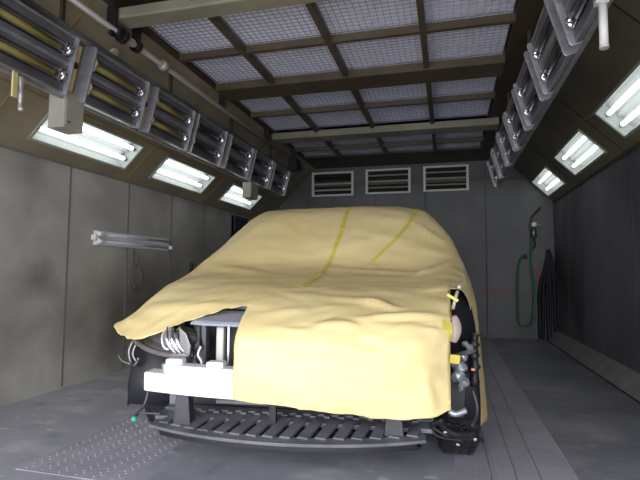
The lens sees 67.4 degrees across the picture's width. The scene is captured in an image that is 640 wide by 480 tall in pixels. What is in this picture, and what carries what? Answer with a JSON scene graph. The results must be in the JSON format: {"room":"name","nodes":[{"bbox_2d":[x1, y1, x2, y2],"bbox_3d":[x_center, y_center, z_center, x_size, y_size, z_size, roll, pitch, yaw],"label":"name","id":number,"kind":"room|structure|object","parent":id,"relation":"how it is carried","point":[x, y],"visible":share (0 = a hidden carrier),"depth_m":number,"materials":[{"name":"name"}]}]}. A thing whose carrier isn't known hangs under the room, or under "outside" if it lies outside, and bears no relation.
{"room":"auto repair garage","nodes":[
{"label":"auto repair garage","id":0,"kind":"room"},
{"bbox_2d":[0,147,250,406],"bbox_3d":[-2.179,0.293,4.362,0.080,1.980,9.130,-1,-4,15],"label":"wall","id":1,"kind":"structure","parent":0,"point":[34,191],"depth_m":4.23,"materials":[{"name":"metal"}]},
{"bbox_2d":[0,144,252,386],"bbox_3d":[-2.148,0.305,4.312,0.006,1.910,9.050,-1,-4,15],"label":"trim","id":2,"kind":"structure","parent":1,"relation":"attached to","point":[2,146],"depth_m":4.44,"materials":[{"name":"grey metal"}]},
{"bbox_2d":[91,230,172,250],"bbox_3d":[-1.916,0.015,4.999,0.107,0.135,1.245,-1,-4,15],"label":"wall lamp","id":3,"kind":"object","parent":1,"relation":"attached to","point":[103,238],"visible":1,"depth_m":4.88,"materials":[{"name":"grey metal"}]},
{"bbox_2d":[129,248,142,290],"bbox_3d":[-1.929,0.310,5.038,0.030,0.457,0.223,-1,-4,17],"label":"coiled cable","id":4,"kind":"object","parent":3,"relation":"hanging from","point":[138,264],"visible":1,"depth_m":5.00,"materials":[{"name":"grey plastic"}]},
{"bbox_2d":[0,87,270,214],"bbox_3d":[-1.614,-0.723,5.710,0.346,0.346,4.936,-1,-4,15],"label":"trim","id":5,"kind":"structure","parent":1,"relation":"attached to","point":[9,96],"depth_m":4.90,"materials":[{"name":"brown metal"}]},
{"bbox_2d":[231,215,247,236],"bbox_3d":[-1.262,-0.102,7.554,0.060,0.520,0.500,-1,-4,15],"label":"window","id":6,"kind":"structure","parent":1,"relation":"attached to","point":[237,223],"depth_m":7.39,"materials":[{"name":"black glass"}]},
{"bbox_2d":[0,0,314,217],"bbox_3d":[-1.712,-1.129,4.297,0.955,0.955,9.050,-1,-4,15],"label":"wall panel","id":7,"kind":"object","parent":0,"point":[16,126],"depth_m":4.37,"materials":[{"name":"paint"}]},
{"bbox_2d":[27,113,145,170],"bbox_3d":[-2.016,-0.884,4.221,0.308,0.308,1.148,-1,-4,15],"label":"recessed light","id":8,"kind":"object","parent":7,"relation":"in","point":[96,143],"visible":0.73,"depth_m":4.30,"materials":[{"name":"white glass"}]},
{"bbox_2d":[0,0,285,196],"bbox_3d":[-1.197,-1.170,4.821,0.117,0.724,4.920,-1,-4,15],"label":"rail","id":9,"kind":"object","parent":7,"relation":"hanging from","point":[60,21],"visible":0.75,"depth_m":3.58,"materials":[{"name":"metal"}]},
{"bbox_2d":[0,0,81,94],"bbox_3d":[-1.700,-1.146,2.853,0.187,0.394,0.690,-1,-4,15],"label":"heater","id":10,"kind":"object","parent":9,"relation":"hanging from","point":[32,46],"visible":0.99,"depth_m":2.86,"materials":[{"name":"metal"}]},
{"bbox_2d":[11,71,24,111],"bbox_3d":[-1.751,-0.861,2.788,0.040,0.217,0.088,-1,-4,15],"label":"bracket","id":11,"kind":"object","parent":10,"relation":"hanging from","point":[17,81],"visible":1,"depth_m":2.79,"materials":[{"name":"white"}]},
{"bbox_2d":[52,67,67,80],"bbox_3d":[-1.649,-1.050,3.056,0.068,0.084,0.062,13,0,15],"label":"socket","id":12,"kind":"object","parent":10,"relation":"attached to","point":[61,73],"depth_m":3.04,"materials":[{"name":"silver metal"}]},
{"bbox_2d":[58,41,73,55],"bbox_3d":[-1.611,-1.210,3.058,0.068,0.084,0.062,13,0,15],"label":"socket","id":13,"kind":"object","parent":10,"relation":"attached to","point":[67,49],"depth_m":3.04,"materials":[{"name":"silver metal"}]},
{"bbox_2d":[48,91,83,134],"bbox_3d":[-1.705,-0.859,3.233,0.141,0.250,0.170,-1,-4,15],"label":"junction box","id":14,"kind":"object","parent":9,"relation":"hanging from","point":[65,115],"visible":0.76,"depth_m":3.17,"materials":[{"name":"paint"}]},
{"bbox_2d":[74,46,149,128],"bbox_3d":[-1.503,-1.095,3.570,0.187,0.394,0.690,-1,-4,15],"label":"heater","id":15,"kind":"object","parent":9,"relation":"hanging from","point":[104,86],"visible":0.99,"depth_m":3.48,"materials":[{"name":"metal"}]},
{"bbox_2d":[128,106,140,117],"bbox_3d":[-1.452,-0.999,3.773,0.068,0.084,0.062,13,0,15],"label":"socket","id":16,"kind":"object","parent":15,"relation":"attached to","point":[136,110],"depth_m":3.75,"materials":[{"name":"silver metal"}]},
{"bbox_2d":[133,86,144,96],"bbox_3d":[-1.414,-1.159,3.774,0.068,0.084,0.062,13,0,15],"label":"socket","id":17,"kind":"object","parent":15,"relation":"attached to","point":[140,90],"depth_m":3.75,"materials":[{"name":"silver metal"}]},
{"bbox_2d":[138,86,195,150],"bbox_3d":[-1.316,-1.047,4.253,0.187,0.394,0.690,-1,-4,15],"label":"heater","id":18,"kind":"object","parent":9,"relation":"hanging from","point":[167,120],"visible":1,"depth_m":4.17,"materials":[{"name":"metal"}]},
{"bbox_2d":[178,132,187,141],"bbox_3d":[-1.264,-0.950,4.456,0.068,0.084,0.062,13,0,15],"label":"socket","id":19,"kind":"object","parent":18,"relation":"attached to","point":[184,135],"depth_m":4.43,"materials":[{"name":"silver metal"}]},
{"bbox_2d":[183,115,191,123],"bbox_3d":[-1.226,-1.111,4.457,0.068,0.084,0.062,13,0,15],"label":"socket","id":20,"kind":"object","parent":18,"relation":"attached to","point":[188,118],"depth_m":4.43,"materials":[{"name":"silver metal"}]},
{"bbox_2d":[182,113,227,165],"bbox_3d":[-1.140,-1.002,4.893,0.187,0.394,0.690,-1,-4,15],"label":"heater","id":21,"kind":"object","parent":9,"relation":"hanging from","point":[207,142],"visible":0.93,"depth_m":4.85,"materials":[{"name":"metal"}]},
{"bbox_2d":[217,134,253,178],"bbox_3d":[-0.953,-0.953,5.576,0.187,0.394,0.690,-1,-4,15],"label":"heater","id":22,"kind":"object","parent":9,"relation":"hanging from","point":[237,157],"visible":1,"depth_m":5.52,"materials":[{"name":"metal"}]},
{"bbox_2d":[242,182,257,199],"bbox_3d":[-0.889,-0.626,6.153,0.121,0.200,0.240,-1,-4,15],"label":"junction box","id":23,"kind":"object","parent":9,"relation":"hanging from","point":[250,190],"visible":1,"depth_m":6.05,"materials":[{"name":"paint"}]},
{"bbox_2d":[242,149,273,187],"bbox_3d":[-0.776,-0.907,6.220,0.187,0.394,0.690,-1,-4,15],"label":"heater","id":24,"kind":"object","parent":9,"relation":"hanging from","point":[261,167],"visible":0.9,"depth_m":6.20,"materials":[{"name":"metal"}]},
{"bbox_2d":[264,162,289,195],"bbox_3d":[-0.597,-0.861,6.875,0.187,0.394,0.690,-1,-4,15],"label":"heater","id":25,"kind":"object","parent":9,"relation":"hanging from","point":[279,178],"visible":0.93,"depth_m":6.87,"materials":[{"name":"metal"}]},
{"bbox_2d":[0,0,305,201],"bbox_3d":[-1.555,-1.274,4.213,0.571,0.571,8.950,-1,-4,15],"label":"trim","id":26,"kind":"structure","parent":7,"relation":"attached to","point":[92,1],"depth_m":4.40,"materials":[{"name":"brown metal"}]},
{"bbox_2d":[149,155,216,194],"bbox_3d":[-1.621,-0.779,5.700,0.308,0.308,1.118,-1,-4,15],"label":"recessed light","id":27,"kind":"object","parent":7,"relation":"in","point":[180,174],"visible":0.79,"depth_m":5.73,"materials":[{"name":"white glass"}]},
{"bbox_2d":[219,183,262,210],"bbox_3d":[-1.205,-0.669,7.262,0.308,0.308,1.098,-1,-4,15],"label":"recessed light","id":28,"kind":"object","parent":7,"relation":"in","point":[233,195],"visible":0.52,"depth_m":7.25,"materials":[{"name":"white glass"}]},
{"bbox_2d":[0,337,639,479],"bbox_3d":[0.409,1.168,1.494,12.000,0.120,13.250,-1,-4,15],"label":"floor","id":29,"kind":"structure","parent":0,"point":[595,425],"depth_m":2.93,"materials":[{"name":"concrete"}]},
{"bbox_2d":[16,411,146,470],"bbox_3d":[-1.338,1.195,2.980,0.099,0.004,1.180,-1,-4,15],"label":"plate","id":30,"kind":"object","parent":29,"relation":"on","point":[61,452],"visible":0.82,"depth_m":2.75,"materials":[{"name":"paint"}]},
{"bbox_2d":[32,417,150,473],"bbox_3d":[-1.239,1.194,2.953,0.099,0.004,1.180,-1,-4,15],"label":"plate","id":31,"kind":"object","parent":29,"relation":"on","point":[97,444],"visible":0.72,"depth_m":2.72,"materials":[{"name":"paint"}]},
{"bbox_2d":[49,423,153,475],"bbox_3d":[-1.141,1.192,2.927,0.099,0.004,1.180,-1,-4,15],"label":"plate","id":32,"kind":"object","parent":29,"relation":"on","point":[79,463],"visible":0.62,"depth_m":2.65,"materials":[{"name":"paint"}]},
{"bbox_2d":[66,429,159,478],"bbox_3d":[-1.042,1.192,2.901,0.099,0.004,1.180,-1,-4,15],"label":"plate","id":33,"kind":"object","parent":29,"relation":"on","point":[90,468],"visible":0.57,"depth_m":2.60,"materials":[{"name":"paint"}]},
{"bbox_2d":[83,435,171,479],"bbox_3d":[-0.944,1.190,2.875,0.099,0.004,1.180,-1,-4,15],"label":"plate","id":34,"kind":"object","parent":29,"relation":"on","point":[125,460],"visible":0.56,"depth_m":2.55,"materials":[{"name":"paint"}]},
{"bbox_2d":[103,438,185,479],"bbox_3d":[-0.845,1.190,2.849,0.099,0.004,1.180,-1,-4,15],"label":"plate","id":35,"kind":"object","parent":29,"relation":"on","point":[137,465],"visible":0.52,"depth_m":2.54,"materials":[{"name":"paint"}]},
{"bbox_2d":[118,285,483,454],"bbox_3d":[0.077,0.537,4.139,1.958,1.502,4.090,0,-4,8],"label":"car","id":36,"kind":"object","parent":29,"relation":"on","point":[181,375],"visible":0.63,"depth_m":2.31,"materials":[{"name":"plastic"}]},
{"bbox_2d":[161,327,175,349],"bbox_3d":[-0.756,0.496,2.424,0.067,0.109,0.065,0,-4,8],"label":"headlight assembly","id":37,"kind":"object","parent":36,"relation":"on","point":[164,347],"depth_m":2.40,"materials":[{"name":"silver metal"}]},
{"bbox_2d":[114,206,487,424],"bbox_3d":[0.151,0.418,4.153,2.261,1.439,4.288,0,-4,8],"label":"cover","id":38,"kind":"object","parent":36,"relation":"on","point":[348,310],"visible":0.97,"depth_m":2.39,"materials":[{"name":"yellow fabric"}]},
{"bbox_2d":[454,428,490,479],"bbox_3d":[1.267,1.304,4.290,0.170,0.006,7.100,-1,-4,15],"label":"floor grate","id":39,"kind":"object","parent":29,"relation":"on","point":[467,467],"visible":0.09,"depth_m":2.50,"materials":[{"name":"metal"}]},
{"bbox_2d":[480,386,516,479],"bbox_3d":[1.410,1.303,4.252,0.115,0.006,7.100,-1,-4,15],"label":"floor grate","id":40,"kind":"object","parent":29,"relation":"on","point":[501,468],"visible":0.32,"depth_m":2.74,"materials":[{"name":"metal"}]},
{"bbox_2d":[481,348,540,479],"bbox_3d":[1.523,1.302,4.222,0.110,0.006,7.100,-1,-4,15],"label":"floor grate","id":41,"kind":"object","parent":29,"relation":"on","point":[523,464],"visible":0.92,"depth_m":3.03,"materials":[{"name":"metal"}]},
{"bbox_2d":[480,337,578,479],"bbox_3d":[1.666,1.300,4.184,0.175,0.006,7.100,-1,-4,15],"label":"floor grate","id":42,"kind":"object","parent":29,"relation":"on","point":[550,462],"visible":0.99,"depth_m":3.15,"materials":[{"name":"metal"}]},
{"bbox_2d":[102,0,543,168],"bbox_3d":[0.292,-1.678,3.843,3.363,0.180,9.130,-1,-4,15],"label":"ceiling","id":43,"kind":"structure","parent":0,"point":[528,12],"depth_m":5.94,"materials":[{"name":"brown metal"}]},
{"bbox_2d":[68,0,292,159],"bbox_3d":[-1.012,-1.412,4.986,0.110,0.215,4.900,-1,-4,15],"label":"shaft","id":44,"kind":"object","parent":43,"relation":"attached to","point":[121,35],"visible":0.98,"depth_m":3.60,"materials":[{"name":"silver metal"}]},
{"bbox_2d":[118,0,328,28],"bbox_3d":[0.145,-1.607,3.042,3.250,0.075,0.160,-1,-4,15],"label":"ceiling beam","id":45,"kind":"structure","parent":43,"relation":"attached to","point":[169,11],"depth_m":3.28,"materials":[{"name":"grey metal"}]},
{"bbox_2d":[288,150,302,172],"bbox_3d":[-0.360,-1.198,7.333,0.140,0.310,0.410,-1,-4,15],"label":"motor","id":46,"kind":"object","parent":43,"relation":"attached to","point":[294,165],"visible":0.95,"depth_m":7.15,"materials":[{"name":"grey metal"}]},
{"bbox_2d":[179,0,515,157],"bbox_3d":[0.405,-1.535,4.970,2.720,0.130,5.080,-1,-4,15],"label":"trim","id":47,"kind":"structure","parent":43,"relation":"attached to","point":[428,71],"depth_m":4.41,"materials":[{"name":"metal"}]},
{"bbox_2d":[148,18,233,53],"bbox_3d":[-1.010,-1.658,3.776,0.560,0.050,0.639,-1,-4,15],"label":"filter","id":48,"kind":"object","parent":47,"relation":"attached to","point":[197,34],"visible":0.39,"depth_m":3.85,"materials":[{"name":"fabric"}]},
{"bbox_2d":[190,55,263,83],"bbox_3d":[-0.837,-1.612,4.427,0.560,0.050,0.639,-1,-4,15],"label":"filter","id":49,"kind":"object","parent":47,"relation":"attached to","point":[234,68],"visible":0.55,"depth_m":4.48,"materials":[{"name":"fabric"}]},
{"bbox_2d":[238,97,291,112],"bbox_3d":[-0.603,-1.550,5.304,0.560,0.050,0.589,-1,-4,15],"label":"filter","id":50,"kind":"object","parent":47,"relation":"attached to","point":[264,104],"visible":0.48,"depth_m":5.41,"materials":[{"name":"fabric"}]},
{"bbox_2d":[220,4,320,45],"bbox_3d":[-0.368,-1.665,3.606,0.690,0.050,0.639,-1,-4,15],"label":"filter","id":51,"kind":"object","parent":47,"relation":"attached to","point":[295,21],"visible":0.59,"depth_m":3.67,"materials":[{"name":"fabric"}]},
{"bbox_2d":[259,115,309,130],"bbox_3d":[-0.425,-1.503,5.970,0.560,0.050,0.719,-1,-4,15],"label":"filter","id":52,"kind":"object","parent":47,"relation":"attached to","point":[289,121],"visible":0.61,"depth_m":6.05,"materials":[{"name":"fabric"}]},
{"bbox_2d":[253,45,339,76],"bbox_3d":[-0.194,-1.619,4.256,0.690,0.050,0.639,-1,-4,15],"label":"filter","id":53,"kind":"object","parent":47,"relation":"attached to","point":[319,58],"visible":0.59,"depth_m":4.31,"materials":[{"name":"fabric"}]},
{"bbox_2d":[290,141,326,147],"bbox_3d":[-0.184,-1.438,6.873,0.560,0.050,0.644,-1,-4,15],"label":"filter","id":54,"kind":"object","parent":47,"relation":"attached to","point":[308,144],"visible":0.31,"depth_m":7.07,"materials":[{"name":"fabric"}]},
{"bbox_2d":[302,150,334,155],"bbox_3d":[-0.029,-1.397,7.456,0.560,0.050,0.494,-1,-4,15],"label":"filter","id":55,"kind":"object","parent":47,"relation":"attached to","point":[327,152],"visible":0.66,"depth_m":7.59,"materials":[{"name":"fabric"}]},
{"bbox_2d":[291,90,355,107],"bbox_3d":[0.040,-1.556,5.133,0.690,0.050,0.589,-1,-4,15],"label":"filter","id":56,"kind":"object","parent":47,"relation":"attached to","point":[336,97],"visible":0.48,"depth_m":5.23,"materials":[{"name":"fabric"}]},
{"bbox_2d":[306,110,367,126],"bbox_3d":[0.217,-1.509,5.799,0.690,0.050,0.719,-1,-4,15],"label":"filter","id":57,"kind":"object","parent":47,"relation":"attached to","point":[351,117],"visible":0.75,"depth_m":5.88,"materials":[{"name":"fabric"}]},
{"bbox_2d":[330,138,377,144],"bbox_3d":[0.458,-1.445,6.702,0.690,0.050,0.644,-1,-4,15],"label":"filter","id":58,"kind":"object","parent":47,"relation":"attached to","point":[372,140],"visible":0.27,"depth_m":6.89,"materials":[{"name":"fabric"}]},
{"bbox_2d":[338,147,382,153],"bbox_3d":[0.614,-1.404,7.285,0.690,0.050,0.494,-1,-4,15],"label":"filter","id":59,"kind":"object","parent":47,"relation":"attached to","point":[377,149],"visible":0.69,"depth_m":7.41,"materials":[{"name":"fabric"}]},
{"bbox_2d":[315,0,418,34],"bbox_3d":[0.339,-1.672,3.417,0.693,0.050,0.639,-1,-4,15],"label":"filter","id":60,"kind":"object","parent":47,"relation":"attached to","point":[342,16],"visible":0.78,"depth_m":3.52,"materials":[{"name":"fabric"}]},
{"bbox_2d":[335,34,422,69],"bbox_3d":[0.513,-1.626,4.068,0.693,0.050,0.639,-1,-4,15],"label":"filter","id":61,"kind":"object","parent":47,"relation":"attached to","point":[402,49],"visible":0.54,"depth_m":4.12,"materials":[{"name":"fabric"}]},
{"bbox_2d":[357,83,426,102],"bbox_3d":[0.747,-1.564,4.945,0.693,0.050,0.589,-1,-4,15],"label":"filter","id":62,"kind":"object","parent":47,"relation":"attached to","point":[413,90],"visible":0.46,"depth_m":5.04,"materials":[{"name":"fabric"}]},
{"bbox_2d":[367,104,429,122],"bbox_3d":[0.924,-1.517,5.611,0.693,0.050,0.719,-1,-4,15],"label":"filter","id":63,"kind":"object","parent":47,"relation":"attached to","point":[393,114],"visible":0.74,"depth_m":5.68,"materials":[{"name":"fabric"}]},
{"bbox_2d":[381,134,431,142],"bbox_3d":[1.165,-1.453,6.514,0.693,0.050,0.644,-1,-4,15],"label":"filter","id":64,"kind":"object","parent":47,"relation":"attached to","point":[426,136],"visible":0.33,"depth_m":6.71,"materials":[{"name":"fabric"}]},
{"bbox_2d":[386,144,432,150],"bbox_3d":[1.321,-1.411,7.098,0.693,0.050,0.494,-1,-4,15],"label":"filter","id":65,"kind":"object","parent":47,"relation":"attached to","point":[429,146],"visible":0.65,"depth_m":7.22,"materials":[{"name":"fabric"}]},
{"bbox_2d":[436,141,480,147],"bbox_3d":[1.992,-1.418,6.919,0.617,0.050,0.494,-1,-4,15],"label":"filter","id":66,"kind":"object","parent":47,"relation":"attached to","point":[464,144],"visible":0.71,"depth_m":7.04,"materials":[{"name":"fabric"}]},
{"bbox_2d":[435,131,482,138],"bbox_3d":[1.837,-1.460,6.336,0.617,0.050,0.644,-1,-4,15],"label":"filter","id":67,"kind":"object","parent":47,"relation":"attached to","point":[472,133],"visible":0.32,"depth_m":6.54,"materials":[{"name":"fabric"}]},
{"bbox_2d":[433,99,490,118],"bbox_3d":[1.596,-1.524,5.432,0.617,0.050,0.719,-1,-4,15],"label":"filter","id":68,"kind":"object","parent":47,"relation":"attached to","point":[474,107],"visible":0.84,"depth_m":5.51,"materials":[{"name":"fabric"}]},
{"bbox_2d":[431,77,496,96],"bbox_3d":[1.418,-1.571,4.767,0.617,0.050,0.589,-1,-4,15],"label":"filter","id":69,"kind":"object","parent":47,"relation":"attached to","point":[477,85],"visible":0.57,"depth_m":4.85,"materials":[{"name":"fabric"}]},
{"bbox_2d":[426,24,509,60],"bbox_3d":[1.185,-1.633,3.890,0.617,0.050,0.639,-1,-4,15],"label":"filter","id":70,"kind":"object","parent":47,"relation":"attached to","point":[489,39],"visible":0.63,"depth_m":3.93,"materials":[{"name":"fabric"}]},
{"bbox_2d":[423,0,515,23],"bbox_3d":[1.011,-1.679,3.239,0.617,0.050,0.639,-1,-4,15],"label":"filter","id":71,"kind":"object","parent":47,"relation":"attached to","point":[439,10],"visible":0.93,"depth_m":3.43,"materials":[{"name":"fabric"}]},
{"bbox_2d":[272,117,498,143],"bbox_3d":[0.764,-1.384,6.139,2.850,0.085,0.240,-1,-4,15],"label":"ceiling beam","id":72,"kind":"structure","parent":43,"relation":"attached to","point":[483,124],"depth_m":6.04,"materials":[{"name":"grey metal"}]},
{"bbox_2d":[495,0,612,187],"bbox_3d":[1.794,-1.223,4.250,0.117,0.649,5.150,-1,-4,15],"label":"rail","id":73,"kind":"object","parent":43,"relation":"hanging from","point":[594,26],"visible":0.4,"depth_m":3.15,"materials":[{"name":"metal"}]},
{"bbox_2d":[486,151,504,186],"bbox_3d":[2.362,-0.947,6.444,0.202,0.393,0.690,-1,-4,15],"label":"heater","id":74,"kind":"object","parent":73,"relation":"hanging from","point":[496,180],"visible":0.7,"depth_m":6.55,"materials":[{"name":"metal"}]},
{"bbox_2d":[491,136,514,176],"bbox_3d":[2.180,-0.995,5.760,0.202,0.393,0.690,-1,-4,15],"label":"heater","id":75,"kind":"object","parent":73,"relation":"hanging from","point":[502,167],"visible":0.68,"depth_m":5.84,"materials":[{"name":"metal"}]},
{"bbox_2d":[496,115,520,164],"bbox_3d":[1.997,-1.043,5.075,0.202,0.393,0.690,-1,-4,15],"label":"heater","id":76,"kind":"object","parent":73,"relation":"hanging from","point":[509,152],"visible":0.69,"depth_m":5.13,"materials":[{"name":"metal"}]},
{"bbox_2d":[503,89,533,148],"bbox_3d":[1.815,-1.092,4.391,0.202,0.393,0.690,-1,-4,15],"label":"heater","id":77,"kind":"object","parent":73,"relation":"hanging from","point":[519,132],"visible":0.77,"depth_m":4.40,"materials":[{"name":"metal"}]},
{"bbox_2d":[513,51,555,126],"bbox_3d":[1.630,-1.141,3.697,0.202,0.393,0.690,-1,-4,15],"label":"heater","id":78,"kind":"object","parent":73,"relation":"hanging from","point":[531,99],"visible":0.82,"depth_m":3.68,"materials":[{"name":"metal"}]},
{"bbox_2d":[517,86,524,96],"bbox_3d":[1.649,-1.203,3.920,0.068,0.084,0.062,-17,-8,13],"label":"socket","id":79,"kind":"object","parent":78,"relation":"attached to","point":[520,93],"depth_m":3.90,"materials":[{"name":"silver metal"}]},
{"bbox_2d":[523,105,531,115],"bbox_3d":[1.692,-1.045,3.898,0.068,0.084,0.062,-17,-8,13],"label":"socket","id":80,"kind":"object","parent":78,"relation":"attached to","point":[526,112],"depth_m":3.88,"materials":[{"name":"silver metal"}]},
{"bbox_2d":[527,0,583,94],"bbox_3d":[1.445,-1.190,3.003,0.202,0.393,0.690,-1,-4,15],"label":"heater","id":81,"kind":"object","parent":73,"relation":"hanging from","point":[550,52],"visible":0.89,"depth_m":2.95,"materials":[{"name":"metal"}]},
{"bbox_2d":[532,45,541,58],"bbox_3d":[1.464,-1.252,3.226,0.068,0.084,0.062,-17,-8,13],"label":"socket","id":82,"kind":"object","parent":81,"relation":"attached to","point":[536,54],"depth_m":3.20,"materials":[{"name":"silver metal"}]},
{"bbox_2d":[540,68,550,80],"bbox_3d":[1.506,-1.094,3.204,0.068,0.084,0.062,-17,-8,13],"label":"socket","id":83,"kind":"object","parent":81,"relation":"attached to","point":[543,76],"depth_m":3.18,"materials":[{"name":"silver metal"}]},
{"bbox_2d":[553,0,597,45],"bbox_3d":[1.260,-1.239,2.309,0.202,0.393,0.690,-1,-4,15],"label":"heater","id":84,"kind":"object","parent":73,"relation":"hanging from","point":[576,17],"visible":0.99,"depth_m":2.47,"materials":[{"name":"metal"}]},
{"bbox_2d":[565,10,579,27],"bbox_3d":[1.321,-1.143,2.510,0.068,0.084,0.062,-17,-8,13],"label":"socket","id":85,"kind":"object","parent":84,"relation":"attached to","point":[570,22],"depth_m":2.49,"materials":[{"name":"silver metal"}]},
{"bbox_2d":[593,0,608,49],"bbox_3d":[1.192,-0.918,2.029,0.050,0.222,0.037,-1,-4,15],"label":"tube","id":86,"kind":"object","parent":73,"relation":"hanging from","point":[602,6],"visible":1,"depth_m":2.02,"materials":[{"name":"white plastic"}]},
{"bbox_2d":[277,160,553,339],"bbox_3d":[1.340,0.143,8.128,4.950,2.850,0.080,-1,-4,15],"label":"wall","id":87,"kind":"structure","parent":0,"point":[510,207],"depth_m":7.71,"materials":[{"name":"metal"}]},
{"bbox_2d":[312,171,353,196],"bbox_3d":[0.224,-0.982,8.438,0.755,0.430,0.049,-1,-4,15],"label":"air vent","id":88,"kind":"object","parent":87,"relation":"in","point":[340,176],"visible":1,"depth_m":8.44,"materials":[{"name":"silver metal"}]},
{"bbox_2d":[366,168,410,194],"bbox_3d":[1.161,-1.002,8.189,0.765,0.430,0.049,-1,-4,15],"label":"air vent","id":89,"kind":"object","parent":87,"relation":"in","point":[392,173],"visible":1,"depth_m":8.19,"materials":[{"name":"silver metal"}]},
{"bbox_2d":[307,162,487,335],"bbox_3d":[1.228,0.141,8.116,3.020,2.810,0.002,-1,-4,15],"label":"trim","id":90,"kind":"structure","parent":87,"relation":"attached to","point":[484,162],"depth_m":7.76,"materials":[{"name":"grey metal"}]},
{"bbox_2d":[297,174,525,187],"bbox_3d":[1.336,-0.993,8.158,4.790,0.080,0.020,-1,-4,15],"label":"trim","id":91,"kind":"structure","parent":87,"relation":"attached to","point":[510,176],"depth_m":8.09,"materials":[{"name":"brown"}]},
{"bbox_2d":[423,164,468,191],"bbox_3d":[2.082,-1.021,7.945,0.730,0.430,0.049,-1,-4,15],"label":"air vent","id":92,"kind":"object","parent":87,"relation":"in","point":[447,171],"visible":1,"depth_m":7.95,"materials":[{"name":"silver metal"}]},
{"bbox_2d":[528,207,541,248],"bbox_3d":[3.365,-0.187,7.503,0.192,0.672,0.130,-1,-4,15],"label":"air regulator","id":93,"kind":"object","parent":87,"relation":"attached to","point":[534,225],"visible":1,"depth_m":7.48,"materials":[{"name":"silver metal"}]},
{"bbox_2d":[545,339,639,403],"bbox_3d":[2.320,1.229,3.055,0.018,0.004,9.050,-1,-4,15],"label":"trim","id":94,"kind":"structure","parent":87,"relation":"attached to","point":[545,339],"depth_m":4.74,"materials":[{"name":"black metal"}]},
{"bbox_3d":[3.215,0.264,7.527,0.080,0.076,0.101,-1,-4,15],"label":"hook","id":95,"kind":"object","parent":87,"relation":"attached to","visible":0},
{"bbox_2d":[516,223,534,327],"bbox_3d":[3.205,0.550,7.488,0.277,1.626,0.076,-1,-4,15],"label":"air hose","id":96,"kind":"object","parent":95,"relation":"hanging from","point":[531,239],"visible":1,"depth_m":7.48,"materials":[{"name":"green rubber"}]},
{"bbox_3d":[3.535,0.178,7.431,0.070,0.070,0.131,-1,-4,15],"label":"hook","id":97,"kind":"object","parent":87,"relation":"attached to","visible":0},
{"bbox_2d":[538,252,547,338],"bbox_3d":[3.454,0.847,7.416,0.182,1.343,0.061,0,-4,5],"label":"hose","id":98,"kind":"object","parent":97,"relation":"hanging from","point":[544,267],"visible":0.99,"depth_m":7.40,"materials":[{"name":"black rubber"}]},
{"bbox_2d":[541,254,547,338],"bbox_3d":[3.478,0.847,7.406,0.149,1.343,0.062,0,-4,5],"label":"hose","id":99,"kind":"object","parent":97,"relation":"hanging from","point":[545,274],"visible":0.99,"depth_m":7.38,"materials":[{"name":"black rubber"}]},
{"bbox_2d":[546,252,549,338],"bbox_3d":[3.520,0.846,7.394,0.088,1.343,0.059,1,-4,-8],"label":"hose","id":100,"kind":"object","parent":97,"relation":"hanging from","point":[547,277],"visible":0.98,"depth_m":7.37,"materials":[{"name":"black rubber"}]},
{"bbox_2d":[549,252,551,336],"bbox_3d":[3.536,0.846,7.387,0.072,1.343,0.071,1,-4,-7],"label":"hose","id":101,"kind":"object","parent":97,"relation":"hanging from","point":[550,272],"visible":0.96,"depth_m":7.36,"materials":[{"name":"black rubber"}]},
{"bbox_2d":[550,253,556,332],"bbox_3d":[3.583,0.845,7.375,0.094,1.343,0.065,-2,-5,34],"label":"hose","id":102,"kind":"object","parent":97,"relation":"hanging from","point":[552,271],"visible":0.91,"depth_m":7.34,"materials":[{"name":"black rubber"}]},
{"bbox_2d":[513,0,639,200],"bbox_3d":[2.165,-1.276,3.273,0.742,0.742,9.050,-1,-4,15],"label":"wall panel","id":103,"kind":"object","parent":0,"point":[596,72],"depth_m":4.33,"materials":[{"name":"paint"}]},
{"bbox_2d":[531,166,565,196],"bbox_3d":[3.325,-0.867,6.955,0.330,0.330,1.108,-1,-4,15],"label":"recessed light","id":104,"kind":"object","parent":103,"relation":"in","point":[546,180],"visible":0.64,"depth_m":7.15,"materials":[{"name":"white glass"}]},
{"bbox_2d":[553,129,606,175],"bbox_3d":[2.893,-0.982,5.335,0.330,0.330,1.188,-1,-4,15],"label":"recessed light","id":105,"kind":"object","parent":103,"relation":"in","point":[580,151],"visible":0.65,"depth_m":5.44,"materials":[{"name":"white glass"}]},
{"bbox_2d":[527,2,639,184],"bbox_3d":[2.502,-1.161,4.591,0.706,0.706,3.392,-1,-4,15],"label":"trim","id":106,"kind":"structure","parent":103,"relation":"attached to","point":[614,4],"depth_m":4.51,"materials":[{"name":"black metal"}]},
{"bbox_2d":[593,60,639,138],"bbox_3d":[2.459,-1.097,3.706,0.330,0.330,1.168,-1,-4,15],"label":"recessed light","id":107,"kind":"object","parent":103,"relation":"in","point":[620,110],"visible":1,"depth_m":4.03,"materials":[{"name":"white glass"}]},
{"bbox_2d":[553,146,639,373],"bbox_3d":[2.528,0.138,3.118,0.080,2.193,9.130,-1,-4,15],"label":"wall","id":108,"kind":"structure","parent":0,"point":[615,178],"depth_m":5.12,"materials":[{"name":"metal"}]},
{"bbox_2d":[546,331,639,401],"bbox_3d":[2.399,1.155,3.039,0.148,0.150,9.050,-1,-4,15],"label":"baseboard","id":109,"kind":"structure","parent":108,"relation":"attached to","point":[621,376],"depth_m":4.93,"materials":[{"name":"grey metal"}]},
{"bbox_2d":[552,141,639,370],"bbox_3d":[2.473,0.080,3.095,0.012,1.983,9.050,-1,-4,15],"label":"trim","id":110,"kind":"structure","parent":108,"relation":"attached to","point":[637,144],"depth_m":5.03,"materials":[{"name":"grey metal"}]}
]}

